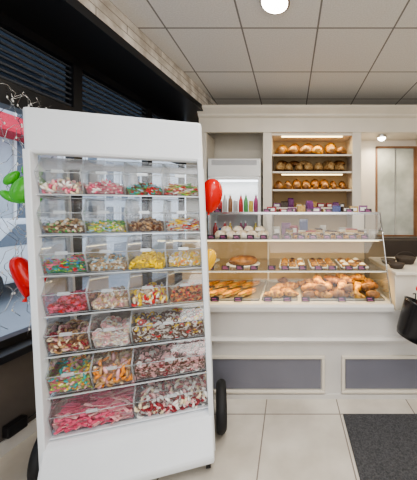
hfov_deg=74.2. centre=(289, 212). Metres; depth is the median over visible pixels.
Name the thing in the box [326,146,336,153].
round loaf
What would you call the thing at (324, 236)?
price tag
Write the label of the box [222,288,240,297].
baguette
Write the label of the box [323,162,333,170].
loaf
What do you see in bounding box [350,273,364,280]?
croissant
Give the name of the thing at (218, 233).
bun
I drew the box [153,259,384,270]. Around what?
shelf
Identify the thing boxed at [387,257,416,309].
countertop
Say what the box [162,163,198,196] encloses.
bin
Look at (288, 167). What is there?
loaf
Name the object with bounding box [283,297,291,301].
price tag
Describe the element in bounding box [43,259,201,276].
shelf
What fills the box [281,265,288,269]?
price tag
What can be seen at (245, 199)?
drink bottle
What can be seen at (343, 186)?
bread roll
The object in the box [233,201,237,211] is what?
drink can
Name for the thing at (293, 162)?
loaf
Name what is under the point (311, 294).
pastry
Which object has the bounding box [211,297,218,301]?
price tag
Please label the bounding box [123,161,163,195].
bin
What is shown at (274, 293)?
croissant
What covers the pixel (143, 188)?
pile
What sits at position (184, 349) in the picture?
pile
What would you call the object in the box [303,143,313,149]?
round loaf
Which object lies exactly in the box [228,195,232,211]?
drink bottle
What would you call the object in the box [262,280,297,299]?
baking tray
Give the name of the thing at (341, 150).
round loaf
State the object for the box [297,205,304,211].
snack packet
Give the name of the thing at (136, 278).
bin
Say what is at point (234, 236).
price tag
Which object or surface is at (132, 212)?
bin
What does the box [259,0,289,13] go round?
recessed light
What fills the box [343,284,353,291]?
pastry
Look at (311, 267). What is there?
serving tray
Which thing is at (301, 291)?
baking tray
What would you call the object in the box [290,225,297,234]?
carton
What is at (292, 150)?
round loaf
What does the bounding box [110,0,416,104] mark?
ceiling
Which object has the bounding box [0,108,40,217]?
building
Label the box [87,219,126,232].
pile
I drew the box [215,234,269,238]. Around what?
serving tray
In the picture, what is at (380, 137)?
spotlight
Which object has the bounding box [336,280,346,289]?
croissant
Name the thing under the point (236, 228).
bun
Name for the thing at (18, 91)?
string light
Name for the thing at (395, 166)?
window
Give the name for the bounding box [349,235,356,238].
price tag
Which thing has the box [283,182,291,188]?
bread roll
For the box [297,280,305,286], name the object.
croissant
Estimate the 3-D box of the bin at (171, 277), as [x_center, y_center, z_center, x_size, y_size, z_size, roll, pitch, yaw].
[-0.622,0.414,1.577,0.192,0.183,0.296,0,0,-17]
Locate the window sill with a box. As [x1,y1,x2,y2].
[0,275,181,364]
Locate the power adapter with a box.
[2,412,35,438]
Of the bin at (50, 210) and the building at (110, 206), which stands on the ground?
the building at (110, 206)
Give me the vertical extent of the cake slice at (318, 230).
0.075 m
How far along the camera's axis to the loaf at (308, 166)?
3.12 m
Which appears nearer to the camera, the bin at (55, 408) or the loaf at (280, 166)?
the bin at (55, 408)
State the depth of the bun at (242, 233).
2.24 m
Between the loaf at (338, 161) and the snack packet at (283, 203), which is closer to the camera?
the snack packet at (283, 203)
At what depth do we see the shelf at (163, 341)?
1.38 m
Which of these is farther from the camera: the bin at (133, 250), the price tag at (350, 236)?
the price tag at (350, 236)
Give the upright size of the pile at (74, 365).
0.120 m
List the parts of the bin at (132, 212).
lid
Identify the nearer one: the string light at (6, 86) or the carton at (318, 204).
the string light at (6, 86)
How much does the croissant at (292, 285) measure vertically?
0.070 m
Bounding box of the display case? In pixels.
[151,212,391,303]
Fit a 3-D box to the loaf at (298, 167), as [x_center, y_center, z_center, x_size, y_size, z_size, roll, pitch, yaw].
[0.110,-0.562,3.190,0.104,0.092,0.185,0,0,-5]
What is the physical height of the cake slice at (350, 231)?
0.075 m
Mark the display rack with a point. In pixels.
(157, 445)
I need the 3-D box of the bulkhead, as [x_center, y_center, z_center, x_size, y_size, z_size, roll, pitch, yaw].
[-1.603,-1.310,0.475,0.440,0.180,5.830,0,0,9]
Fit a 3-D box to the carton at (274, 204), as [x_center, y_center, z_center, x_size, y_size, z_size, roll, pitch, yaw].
[-0.157,-0.090,3.152,0.084,0.058,0.062,0,0,-1]
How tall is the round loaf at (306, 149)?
0.131 m
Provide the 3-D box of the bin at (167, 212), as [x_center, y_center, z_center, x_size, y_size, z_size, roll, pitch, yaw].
[-0.638,0.014,1.572,0.192,0.183,0.296,0,0,-17]
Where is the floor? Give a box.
[0,391,416,479]
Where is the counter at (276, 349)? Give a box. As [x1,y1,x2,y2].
[144,280,416,398]
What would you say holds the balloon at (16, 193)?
attached to the display rack
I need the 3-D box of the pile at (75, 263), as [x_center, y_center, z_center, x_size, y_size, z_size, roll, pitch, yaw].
[-1.154,0.264,1.399,0.180,0.080,0.250,0,0,-17]
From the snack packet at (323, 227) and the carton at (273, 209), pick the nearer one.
the carton at (273, 209)
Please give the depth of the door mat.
1.56 m
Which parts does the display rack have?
post, post, header panel, rail, post, post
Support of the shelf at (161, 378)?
attached to the display rack
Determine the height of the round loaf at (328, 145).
0.128 m
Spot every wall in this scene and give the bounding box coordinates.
[0,310,144,441]
[186,133,262,234]
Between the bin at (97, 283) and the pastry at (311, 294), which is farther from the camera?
the pastry at (311, 294)
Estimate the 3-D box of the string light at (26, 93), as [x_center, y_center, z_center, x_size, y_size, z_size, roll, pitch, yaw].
[-1.596,-0.155,1.532,0.051,1.131,0.095,0,0,10]
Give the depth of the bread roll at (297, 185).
3.07 m
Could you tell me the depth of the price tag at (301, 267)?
2.09 m
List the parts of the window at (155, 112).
glass pane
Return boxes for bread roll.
[273,182,282,188]
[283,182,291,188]
[293,182,300,188]
[302,183,310,188]
[310,179,319,185]
[319,179,328,185]
[321,183,328,188]
[340,184,346,188]
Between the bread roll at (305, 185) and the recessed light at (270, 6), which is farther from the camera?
the bread roll at (305, 185)
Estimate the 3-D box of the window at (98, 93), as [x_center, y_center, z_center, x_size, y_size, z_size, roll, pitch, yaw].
[-1.564,-0.188,2.351,0.100,1.945,0.790,0,0,9]
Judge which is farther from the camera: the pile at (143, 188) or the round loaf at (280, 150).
the round loaf at (280, 150)
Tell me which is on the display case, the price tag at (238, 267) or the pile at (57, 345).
the price tag at (238, 267)
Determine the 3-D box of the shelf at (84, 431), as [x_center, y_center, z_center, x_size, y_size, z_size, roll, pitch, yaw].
[-0.865,1.109,1.523,0.750,0.004,0.294,0,0,-17]
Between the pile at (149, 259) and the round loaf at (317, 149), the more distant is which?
the round loaf at (317, 149)
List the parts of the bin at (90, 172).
lid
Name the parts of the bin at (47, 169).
lid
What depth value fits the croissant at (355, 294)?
2.05 m
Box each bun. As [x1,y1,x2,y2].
[215,230,224,236]
[221,226,231,232]
[225,231,234,236]
[233,226,242,231]
[235,230,246,236]
[244,226,253,231]
[246,230,256,236]
[254,226,264,231]
[257,231,267,237]
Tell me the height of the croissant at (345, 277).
0.071 m
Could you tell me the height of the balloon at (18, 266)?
0.254 m
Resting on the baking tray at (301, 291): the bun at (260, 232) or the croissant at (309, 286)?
the croissant at (309, 286)
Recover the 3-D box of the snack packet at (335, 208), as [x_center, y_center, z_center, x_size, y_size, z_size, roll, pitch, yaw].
[0.440,-0.035,2.466,0.080,0.068,0.052,0,0,8]
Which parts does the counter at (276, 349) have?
inset panel, panel frame, moulding, panel frame, inset panel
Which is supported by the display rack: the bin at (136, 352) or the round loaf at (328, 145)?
the bin at (136, 352)
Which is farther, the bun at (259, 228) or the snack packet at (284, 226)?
the snack packet at (284, 226)
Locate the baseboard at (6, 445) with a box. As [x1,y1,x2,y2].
[0,418,36,457]
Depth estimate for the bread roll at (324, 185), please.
3.07 m
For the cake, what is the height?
0.067 m
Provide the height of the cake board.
0.006 m
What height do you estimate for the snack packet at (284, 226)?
0.125 m
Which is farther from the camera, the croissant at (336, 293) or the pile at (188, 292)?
the croissant at (336, 293)
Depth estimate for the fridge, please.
3.13 m
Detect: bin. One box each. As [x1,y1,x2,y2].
[35,157,84,194]
[37,197,102,233]
[39,235,87,274]
[41,275,89,314]
[43,313,91,354]
[45,352,93,395]
[47,387,135,435]
[81,159,124,194]
[83,198,126,232]
[85,234,134,271]
[86,273,130,310]
[88,309,131,349]
[90,348,133,387]
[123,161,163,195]
[125,199,164,232]
[126,233,169,269]
[128,270,167,306]
[130,303,204,343]
[132,346,205,381]
[134,372,207,418]
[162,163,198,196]
[163,199,199,231]
[165,233,201,267]
[167,268,202,303]
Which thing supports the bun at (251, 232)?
on the serving tray at (269, 234)
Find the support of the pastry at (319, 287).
on the croissant at (325, 295)
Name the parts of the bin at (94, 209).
lid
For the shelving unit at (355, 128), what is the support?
on the floor
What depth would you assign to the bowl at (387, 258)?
2.26 m
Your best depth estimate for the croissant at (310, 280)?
2.28 m
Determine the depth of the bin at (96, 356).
1.37 m
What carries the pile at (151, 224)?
on the display rack
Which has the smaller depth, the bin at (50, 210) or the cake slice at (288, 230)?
the bin at (50, 210)
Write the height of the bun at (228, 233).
0.059 m
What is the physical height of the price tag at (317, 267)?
0.035 m
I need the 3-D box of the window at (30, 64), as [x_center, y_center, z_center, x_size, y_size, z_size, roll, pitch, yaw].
[-1.686,-0.188,1.566,0.100,1.945,0.800,0,0,9]
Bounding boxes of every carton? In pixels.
[267,207,276,211]
[272,226,279,234]
[273,203,280,206]
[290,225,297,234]
[313,207,320,211]
[317,203,324,206]
[341,207,349,211]
[349,206,357,211]
[359,205,366,211]
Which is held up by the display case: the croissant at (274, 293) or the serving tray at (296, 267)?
the serving tray at (296, 267)
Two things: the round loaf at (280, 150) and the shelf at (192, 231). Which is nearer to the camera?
the shelf at (192, 231)
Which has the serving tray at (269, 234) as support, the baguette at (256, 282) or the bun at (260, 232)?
the bun at (260, 232)
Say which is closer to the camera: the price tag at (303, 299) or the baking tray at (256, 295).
the price tag at (303, 299)
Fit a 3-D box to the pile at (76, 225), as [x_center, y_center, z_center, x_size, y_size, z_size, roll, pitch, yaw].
[-1.164,0.064,1.402,0.166,0.076,0.237,0,0,-17]
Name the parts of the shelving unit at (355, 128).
shelf rail, cornice, shelf rail, shelf rail, shelf rail, shelf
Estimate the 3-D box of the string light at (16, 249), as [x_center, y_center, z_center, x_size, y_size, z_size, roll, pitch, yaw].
[-1.601,-0.106,1.502,0.050,1.231,0.087,0,0,10]
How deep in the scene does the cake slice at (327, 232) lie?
2.40 m
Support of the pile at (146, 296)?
in the bin at (136, 278)
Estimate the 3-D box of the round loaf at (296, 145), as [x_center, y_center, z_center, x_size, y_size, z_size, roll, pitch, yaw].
[0.055,-0.813,3.261,0.144,0.124,0.149,0,0,-33]
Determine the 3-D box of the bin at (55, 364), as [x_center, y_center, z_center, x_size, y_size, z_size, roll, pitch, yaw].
[-1.137,0.814,1.421,0.192,0.183,0.296,0,0,-17]
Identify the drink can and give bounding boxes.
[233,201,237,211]
[249,201,252,211]
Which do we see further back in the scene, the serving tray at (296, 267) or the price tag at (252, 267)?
the serving tray at (296, 267)
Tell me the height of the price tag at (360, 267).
0.036 m
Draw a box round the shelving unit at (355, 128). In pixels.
[197,105,416,256]
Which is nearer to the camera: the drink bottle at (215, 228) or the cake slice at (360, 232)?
the cake slice at (360, 232)
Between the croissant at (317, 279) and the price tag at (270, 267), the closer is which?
the price tag at (270, 267)
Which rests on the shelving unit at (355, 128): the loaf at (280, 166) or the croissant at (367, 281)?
the loaf at (280, 166)
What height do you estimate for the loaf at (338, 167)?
0.092 m
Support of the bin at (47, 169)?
on the display rack
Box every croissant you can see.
[263,289,283,298]
[270,283,284,290]
[277,277,287,282]
[281,287,298,296]
[283,281,298,288]
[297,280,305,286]
[302,283,315,289]
[304,278,314,283]
[313,274,325,284]
[315,290,332,298]
[324,275,340,283]
[325,281,331,290]
[329,289,349,298]
[336,273,353,282]
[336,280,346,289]
[348,289,364,298]
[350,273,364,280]
[352,281,361,291]
[363,280,373,291]
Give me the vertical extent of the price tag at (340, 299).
0.035 m
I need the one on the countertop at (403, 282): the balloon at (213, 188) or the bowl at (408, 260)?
the bowl at (408, 260)
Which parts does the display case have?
panel, glass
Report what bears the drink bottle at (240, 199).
on the fridge
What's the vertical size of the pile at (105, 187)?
0.087 m
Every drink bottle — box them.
[213,222,217,234]
[223,194,226,211]
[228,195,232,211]
[239,195,242,211]
[244,195,247,211]
[254,195,257,211]
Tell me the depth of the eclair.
2.24 m
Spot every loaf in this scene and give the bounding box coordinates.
[275,147,285,153]
[275,162,284,170]
[285,163,292,170]
[287,146,298,156]
[289,143,299,150]
[289,160,298,165]
[295,163,302,170]
[299,145,311,156]
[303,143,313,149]
[304,162,313,170]
[312,146,322,156]
[314,162,322,170]
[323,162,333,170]
[325,143,336,150]
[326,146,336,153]
[334,160,344,166]
[334,163,343,170]
[337,147,346,156]
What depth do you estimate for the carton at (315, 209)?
2.47 m
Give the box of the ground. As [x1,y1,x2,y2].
[0,233,185,336]
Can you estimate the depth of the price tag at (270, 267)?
2.09 m
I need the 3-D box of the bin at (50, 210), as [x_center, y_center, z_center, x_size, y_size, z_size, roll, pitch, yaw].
[-1.169,0.014,1.412,0.192,0.183,0.296,0,0,-17]
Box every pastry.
[302,291,314,298]
[315,284,326,291]
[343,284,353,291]
[361,283,370,289]
[366,290,379,298]
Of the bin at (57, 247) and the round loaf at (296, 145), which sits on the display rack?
the bin at (57, 247)
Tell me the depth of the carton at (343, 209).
2.42 m
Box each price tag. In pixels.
[207,235,214,238]
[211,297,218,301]
[219,235,226,238]
[221,265,229,269]
[233,235,240,238]
[234,297,241,301]
[236,265,243,269]
[250,265,257,269]
[264,297,271,301]
[268,265,275,269]
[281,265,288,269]
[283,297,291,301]
[297,235,304,238]
[299,265,306,269]
[301,297,309,301]
[309,235,316,238]
[314,265,322,269]
[323,235,330,238]
[328,265,335,269]
[338,297,345,301]
[345,265,352,269]
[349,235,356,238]
[357,265,365,269]
[361,235,368,238]
[366,297,374,301]
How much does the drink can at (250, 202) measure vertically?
0.138 m
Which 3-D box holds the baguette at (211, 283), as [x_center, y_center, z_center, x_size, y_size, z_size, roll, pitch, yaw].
[-0.730,0.657,2.410,0.064,0.042,0.230,0,0,31]
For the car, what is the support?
on the ground
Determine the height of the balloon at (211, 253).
0.198 m
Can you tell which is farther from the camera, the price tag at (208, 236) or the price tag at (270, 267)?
the price tag at (208, 236)
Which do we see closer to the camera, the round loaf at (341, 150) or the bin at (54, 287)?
the bin at (54, 287)
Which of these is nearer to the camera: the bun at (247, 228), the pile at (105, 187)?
the pile at (105, 187)
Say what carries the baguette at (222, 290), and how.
on the baking tray at (256, 295)
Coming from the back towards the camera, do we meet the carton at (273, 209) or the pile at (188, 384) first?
the carton at (273, 209)
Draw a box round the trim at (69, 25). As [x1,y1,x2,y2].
[0,0,202,122]
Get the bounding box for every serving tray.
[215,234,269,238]
[279,259,304,268]
[308,259,336,268]
[335,259,368,268]
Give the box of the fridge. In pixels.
[208,159,262,234]
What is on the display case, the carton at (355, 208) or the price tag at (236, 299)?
the carton at (355, 208)
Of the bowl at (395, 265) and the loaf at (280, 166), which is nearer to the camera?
the bowl at (395, 265)
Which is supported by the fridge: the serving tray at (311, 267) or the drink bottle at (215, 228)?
the drink bottle at (215, 228)
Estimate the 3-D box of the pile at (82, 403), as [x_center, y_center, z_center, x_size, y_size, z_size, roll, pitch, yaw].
[-1.033,1.048,1.430,0.362,0.126,0.277,0,0,-17]
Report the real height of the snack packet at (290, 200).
0.120 m
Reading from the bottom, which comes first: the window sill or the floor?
the floor
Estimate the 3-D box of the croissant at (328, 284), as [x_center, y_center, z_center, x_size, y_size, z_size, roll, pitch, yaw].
[0.310,0.609,2.173,0.088,0.072,0.174,0,0,13]
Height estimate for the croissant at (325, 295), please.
0.066 m
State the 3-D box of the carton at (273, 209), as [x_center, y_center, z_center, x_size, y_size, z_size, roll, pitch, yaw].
[-0.170,-0.030,2.431,0.084,0.057,0.062,0,0,3]
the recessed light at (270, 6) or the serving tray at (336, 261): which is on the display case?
the serving tray at (336, 261)
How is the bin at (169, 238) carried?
on the display rack
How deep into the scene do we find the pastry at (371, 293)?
2.05 m
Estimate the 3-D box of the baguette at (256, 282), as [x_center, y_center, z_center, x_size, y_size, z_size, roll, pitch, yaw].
[-0.355,0.657,2.410,0.064,0.042,0.230,0,0,39]
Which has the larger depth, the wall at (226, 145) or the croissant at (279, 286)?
the wall at (226, 145)
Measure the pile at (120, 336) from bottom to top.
0.115 m
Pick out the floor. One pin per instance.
(263, 439)
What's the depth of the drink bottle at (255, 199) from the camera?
3.08 m
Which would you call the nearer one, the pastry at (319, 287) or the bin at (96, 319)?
the bin at (96, 319)
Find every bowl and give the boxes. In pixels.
[386,257,395,263]
[388,262,404,268]
[394,251,415,264]
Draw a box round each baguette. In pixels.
[202,280,220,287]
[209,288,227,296]
[214,280,233,287]
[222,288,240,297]
[229,280,246,287]
[237,288,255,296]
[242,280,260,287]
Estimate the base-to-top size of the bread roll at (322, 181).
0.084 m
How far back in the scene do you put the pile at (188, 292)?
1.48 m
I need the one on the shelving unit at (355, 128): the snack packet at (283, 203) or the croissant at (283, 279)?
the snack packet at (283, 203)
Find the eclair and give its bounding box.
[339,233,348,237]
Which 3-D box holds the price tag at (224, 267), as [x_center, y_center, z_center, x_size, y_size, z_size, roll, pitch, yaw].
[-0.519,0.440,2.094,0.064,0.036,0.010,0,0,-3]
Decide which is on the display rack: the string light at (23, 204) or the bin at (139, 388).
the bin at (139, 388)
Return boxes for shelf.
[40,194,198,198]
[42,229,199,235]
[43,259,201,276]
[44,292,203,317]
[47,324,204,357]
[48,353,206,398]
[51,398,207,437]
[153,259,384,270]
[163,235,377,238]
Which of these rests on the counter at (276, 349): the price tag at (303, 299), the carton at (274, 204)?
the price tag at (303, 299)
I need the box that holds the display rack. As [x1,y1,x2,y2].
[22,107,226,479]
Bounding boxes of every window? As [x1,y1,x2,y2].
[0,11,79,348]
[78,59,149,316]
[150,103,185,284]
[375,146,416,236]
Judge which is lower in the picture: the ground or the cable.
the ground
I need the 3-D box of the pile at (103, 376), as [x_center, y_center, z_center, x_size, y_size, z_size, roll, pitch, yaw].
[-0.949,0.840,1.453,0.202,0.143,0.268,0,0,-17]
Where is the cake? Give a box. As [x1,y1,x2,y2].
[229,255,257,265]
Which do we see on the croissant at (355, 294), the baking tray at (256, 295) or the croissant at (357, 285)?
the croissant at (357, 285)
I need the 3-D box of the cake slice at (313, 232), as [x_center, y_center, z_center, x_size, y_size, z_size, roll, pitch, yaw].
[0.178,0.191,2.396,0.072,0.057,0.112,0,0,42]
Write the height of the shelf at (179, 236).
0.005 m
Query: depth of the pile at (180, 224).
1.46 m
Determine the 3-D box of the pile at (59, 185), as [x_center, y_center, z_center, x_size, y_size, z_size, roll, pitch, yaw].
[-1.172,-0.135,1.394,0.191,0.098,0.252,0,0,-17]
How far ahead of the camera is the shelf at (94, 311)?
1.39 m
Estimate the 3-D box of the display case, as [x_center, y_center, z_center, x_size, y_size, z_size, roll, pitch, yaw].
[-0.165,0.338,2.313,1.871,0.696,0.706,0,0,0]
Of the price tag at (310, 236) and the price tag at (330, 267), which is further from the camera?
the price tag at (310, 236)
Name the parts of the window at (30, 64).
transom pane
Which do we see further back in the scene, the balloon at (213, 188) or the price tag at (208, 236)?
the price tag at (208, 236)
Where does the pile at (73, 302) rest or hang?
in the bin at (54, 287)
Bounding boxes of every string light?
[0,86,16,328]
[1,87,22,298]
[7,93,26,256]
[11,91,29,315]
[16,92,30,337]
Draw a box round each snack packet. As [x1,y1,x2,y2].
[281,201,287,206]
[281,223,290,234]
[288,198,293,206]
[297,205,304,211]
[299,219,307,230]
[305,201,312,211]
[320,225,325,233]
[332,206,340,211]
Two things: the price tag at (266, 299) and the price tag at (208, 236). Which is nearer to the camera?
the price tag at (266, 299)
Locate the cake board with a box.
[226,262,259,266]
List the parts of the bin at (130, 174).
lid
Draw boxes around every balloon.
[0,166,41,203]
[9,257,49,301]
[205,179,222,216]
[207,249,215,270]
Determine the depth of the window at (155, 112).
2.97 m
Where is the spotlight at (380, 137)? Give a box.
[377,134,385,140]
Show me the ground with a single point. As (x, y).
(10, 320)
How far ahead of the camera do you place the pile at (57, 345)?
1.32 m
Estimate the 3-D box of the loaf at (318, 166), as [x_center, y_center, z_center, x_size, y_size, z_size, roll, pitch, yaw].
[0.349,-0.569,3.190,0.117,0.101,0.209,1,0,9]
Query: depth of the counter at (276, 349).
1.96 m
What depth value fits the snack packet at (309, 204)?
2.45 m
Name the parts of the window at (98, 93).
transom pane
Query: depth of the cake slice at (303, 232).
2.42 m
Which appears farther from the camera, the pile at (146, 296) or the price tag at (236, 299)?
the price tag at (236, 299)
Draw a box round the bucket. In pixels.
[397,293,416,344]
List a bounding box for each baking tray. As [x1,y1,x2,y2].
[209,280,265,299]
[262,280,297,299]
[299,280,384,299]
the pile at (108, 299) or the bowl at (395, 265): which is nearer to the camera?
the pile at (108, 299)
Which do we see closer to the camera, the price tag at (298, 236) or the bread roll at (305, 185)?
the price tag at (298, 236)
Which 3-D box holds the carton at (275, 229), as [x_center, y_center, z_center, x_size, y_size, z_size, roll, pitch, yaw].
[-0.135,0.176,2.559,0.064,0.086,0.062,0,0,-17]
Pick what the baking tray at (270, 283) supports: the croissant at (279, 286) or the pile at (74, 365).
the croissant at (279, 286)
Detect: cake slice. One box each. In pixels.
[286,228,292,235]
[298,230,305,235]
[306,230,315,236]
[314,228,322,236]
[325,230,336,234]
[345,228,357,235]
[358,230,363,236]
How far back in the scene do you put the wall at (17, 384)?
1.58 m
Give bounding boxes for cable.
[0,83,45,107]
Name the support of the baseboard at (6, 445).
attached to the wall at (17, 384)
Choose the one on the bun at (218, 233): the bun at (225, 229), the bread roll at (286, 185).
the bun at (225, 229)
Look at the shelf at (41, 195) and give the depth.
1.47 m
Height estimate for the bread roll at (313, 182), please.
0.084 m
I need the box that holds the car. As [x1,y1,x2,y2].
[0,218,113,295]
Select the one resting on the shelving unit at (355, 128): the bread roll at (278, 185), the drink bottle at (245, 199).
the bread roll at (278, 185)
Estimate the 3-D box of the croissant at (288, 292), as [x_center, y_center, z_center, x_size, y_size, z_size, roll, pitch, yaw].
[-0.015,0.649,2.142,0.175,0.070,0.088,0,0,40]
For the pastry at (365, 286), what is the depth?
2.10 m
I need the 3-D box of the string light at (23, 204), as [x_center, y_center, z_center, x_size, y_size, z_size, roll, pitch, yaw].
[-1.591,0.015,1.571,0.050,1.471,0.094,0,0,9]
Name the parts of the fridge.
handle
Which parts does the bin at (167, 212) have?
lid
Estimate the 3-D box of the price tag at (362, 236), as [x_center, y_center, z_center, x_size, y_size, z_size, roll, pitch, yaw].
[0.627,0.200,2.179,0.064,0.036,0.009,0,0,-6]
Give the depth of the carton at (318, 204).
3.12 m
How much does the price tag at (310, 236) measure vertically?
0.035 m
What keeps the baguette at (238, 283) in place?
on the baking tray at (256, 295)
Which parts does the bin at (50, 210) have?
lid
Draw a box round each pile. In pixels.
[40,177,85,195]
[43,218,85,232]
[44,253,87,272]
[46,319,91,353]
[47,288,89,313]
[48,353,93,393]
[52,384,135,434]
[85,178,125,194]
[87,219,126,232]
[89,253,128,270]
[91,286,130,309]
[91,316,131,347]
[93,348,135,388]
[127,182,163,195]
[128,217,164,231]
[128,249,166,269]
[131,282,167,306]
[132,306,203,342]
[134,338,204,378]
[134,373,207,418]
[164,183,198,195]
[166,217,199,230]
[169,250,200,266]
[170,282,202,301]
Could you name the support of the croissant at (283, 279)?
on the baking tray at (270, 283)
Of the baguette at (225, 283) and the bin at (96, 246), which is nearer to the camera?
the bin at (96, 246)
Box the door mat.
[343,414,416,479]
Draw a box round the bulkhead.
[78,0,216,104]
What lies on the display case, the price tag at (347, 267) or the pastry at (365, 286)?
the price tag at (347, 267)
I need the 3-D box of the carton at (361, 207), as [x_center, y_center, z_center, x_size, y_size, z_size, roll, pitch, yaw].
[0.683,-0.036,2.431,0.075,0.069,0.062,0,0,14]
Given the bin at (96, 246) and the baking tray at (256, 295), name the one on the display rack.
the bin at (96, 246)
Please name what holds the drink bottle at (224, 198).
on the fridge
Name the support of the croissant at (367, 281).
on the croissant
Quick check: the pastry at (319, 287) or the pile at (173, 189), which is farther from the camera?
the pastry at (319, 287)
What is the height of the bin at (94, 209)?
0.183 m
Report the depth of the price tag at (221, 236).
2.18 m
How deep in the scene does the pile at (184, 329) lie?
1.46 m
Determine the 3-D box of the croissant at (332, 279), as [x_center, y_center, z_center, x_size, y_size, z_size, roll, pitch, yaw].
[0.368,0.569,2.216,0.164,0.071,0.084,0,0,11]
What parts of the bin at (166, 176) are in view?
lid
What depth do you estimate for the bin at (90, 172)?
1.41 m
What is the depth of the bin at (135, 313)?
1.44 m
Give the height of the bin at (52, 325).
0.183 m
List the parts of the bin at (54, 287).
lid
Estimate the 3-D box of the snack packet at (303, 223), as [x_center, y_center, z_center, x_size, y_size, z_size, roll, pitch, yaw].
[0.135,0.139,2.560,0.081,0.160,0.052,0,0,8]
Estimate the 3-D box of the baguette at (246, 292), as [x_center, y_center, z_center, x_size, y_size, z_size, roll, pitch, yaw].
[-0.355,0.657,2.150,0.064,0.042,0.230,0,0,31]
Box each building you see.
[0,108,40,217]
[41,155,141,243]

